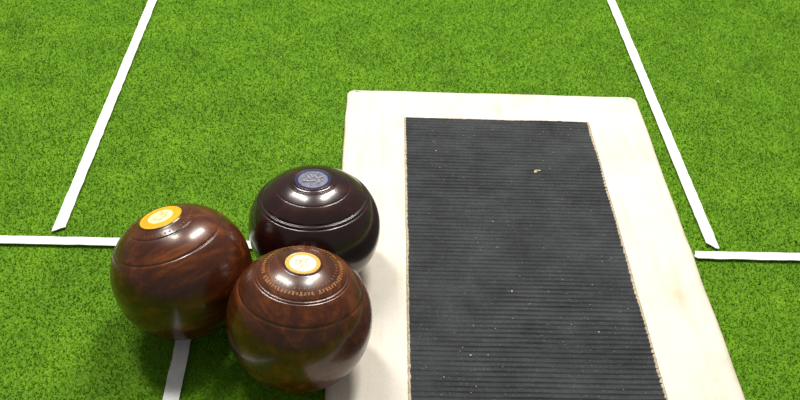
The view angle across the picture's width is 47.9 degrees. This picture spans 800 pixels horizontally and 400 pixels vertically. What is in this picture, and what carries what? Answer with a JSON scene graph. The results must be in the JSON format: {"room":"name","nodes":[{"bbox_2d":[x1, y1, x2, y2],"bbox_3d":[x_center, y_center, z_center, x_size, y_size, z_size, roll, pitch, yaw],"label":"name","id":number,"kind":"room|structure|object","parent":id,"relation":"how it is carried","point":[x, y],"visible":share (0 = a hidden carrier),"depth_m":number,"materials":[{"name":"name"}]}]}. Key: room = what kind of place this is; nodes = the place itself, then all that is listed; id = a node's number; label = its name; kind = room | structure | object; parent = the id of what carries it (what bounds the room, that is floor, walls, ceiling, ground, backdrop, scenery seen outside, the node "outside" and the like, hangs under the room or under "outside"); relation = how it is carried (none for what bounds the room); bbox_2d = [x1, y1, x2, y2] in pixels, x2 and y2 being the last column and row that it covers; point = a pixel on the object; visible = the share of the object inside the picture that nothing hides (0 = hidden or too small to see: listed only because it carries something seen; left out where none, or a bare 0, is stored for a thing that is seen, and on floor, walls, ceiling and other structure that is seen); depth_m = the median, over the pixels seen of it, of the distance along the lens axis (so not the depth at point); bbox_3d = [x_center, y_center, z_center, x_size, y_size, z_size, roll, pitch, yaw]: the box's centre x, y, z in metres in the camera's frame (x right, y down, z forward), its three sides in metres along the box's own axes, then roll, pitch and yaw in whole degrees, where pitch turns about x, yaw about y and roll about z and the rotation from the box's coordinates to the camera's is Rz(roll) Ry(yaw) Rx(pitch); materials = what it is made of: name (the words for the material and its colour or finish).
{"room":"sports facility","nodes":[
{"label":"sports facility","id":0,"kind":"room"},
{"bbox_2d":[0,0,799,399],"bbox_3d":[-0.035,-0.170,1.166,8.000,0.003,8.000,1,40,-2],"label":"artificial grass","id":1,"kind":"structure","parent":0,"point":[65,334],"depth_m":1.08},
{"bbox_2d":[51,0,156,231],"bbox_3d":[-0.353,-0.364,1.374,0.013,0.001,1.226,1,40,-2],"label":"court line","id":2,"kind":"object","parent":1,"relation":"on","point":[66,209],"visible":1,"depth_m":1.05,"materials":[{"name":"white paint"}]},
{"bbox_2d":[0,235,251,248],"bbox_3d":[-0.649,0.033,0.886,1.166,0.001,0.013,1,40,-2],"label":"court line","id":3,"kind":"object","parent":1,"relation":"on","point":[4,239],"visible":0.34,"depth_m":0.90,"materials":[{"name":"white paint"}]},
{"bbox_2d":[163,339,190,399],"bbox_3d":[-0.192,0.163,0.760,0.014,0.001,0.355,1,40,-2],"label":"court line","id":4,"kind":"object","parent":1,"relation":"on","point":[176,372],"visible":0.42,"depth_m":0.78,"materials":[{"name":"white paint"}]},
{"bbox_2d":[110,203,252,339],"bbox_3d":[-0.190,0.062,0.787,0.122,0.118,0.121,26,45,25],"label":"bowl","id":5,"kind":"object","parent":1,"relation":"on","point":[175,270],"visible":0.93,"depth_m":0.74,"materials":[{"name":"brown wood"}]},
{"bbox_2d":[226,246,371,392],"bbox_3d":[-0.083,0.099,0.750,0.121,0.119,0.121,19,43,19],"label":"bowl","id":6,"kind":"object","parent":1,"relation":"on","point":[299,318],"visible":1,"depth_m":0.70,"materials":[{"name":"brown wood"}]},
{"bbox_2d":[248,165,379,272],"bbox_3d":[-0.080,0.024,0.845,0.123,0.110,0.123,-3,41,-7],"label":"bowl","id":7,"kind":"object","parent":1,"relation":"on","point":[328,208],"visible":0.8,"depth_m":0.80,"materials":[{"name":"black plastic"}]},
{"bbox_2d":[325,90,744,399],"bbox_3d":[0.117,0.062,0.895,0.366,0.006,0.609,1,40,-2],"label":"mat","id":8,"kind":"object","parent":1,"relation":"on","point":[530,247],"visible":1,"depth_m":0.90,"materials":[{"name":"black rubber"}]},
{"bbox_2d":[607,0,718,248],"bbox_3d":[0.312,-0.347,1.395,0.013,0.001,1.231,1,40,-2],"label":"court line","id":9,"kind":"object","parent":1,"relation":"on","point":[707,232],"visible":1,"depth_m":1.08,"materials":[{"name":"white paint"}]},
{"bbox_2d":[694,251,799,260],"bbox_3d":[0.784,0.067,0.933,0.970,0.001,0.012,1,40,-2],"label":"court line","id":10,"kind":"object","parent":1,"relation":"on","point":[720,255],"visible":1,"depth_m":0.92,"materials":[{"name":"white paint"}]}
]}

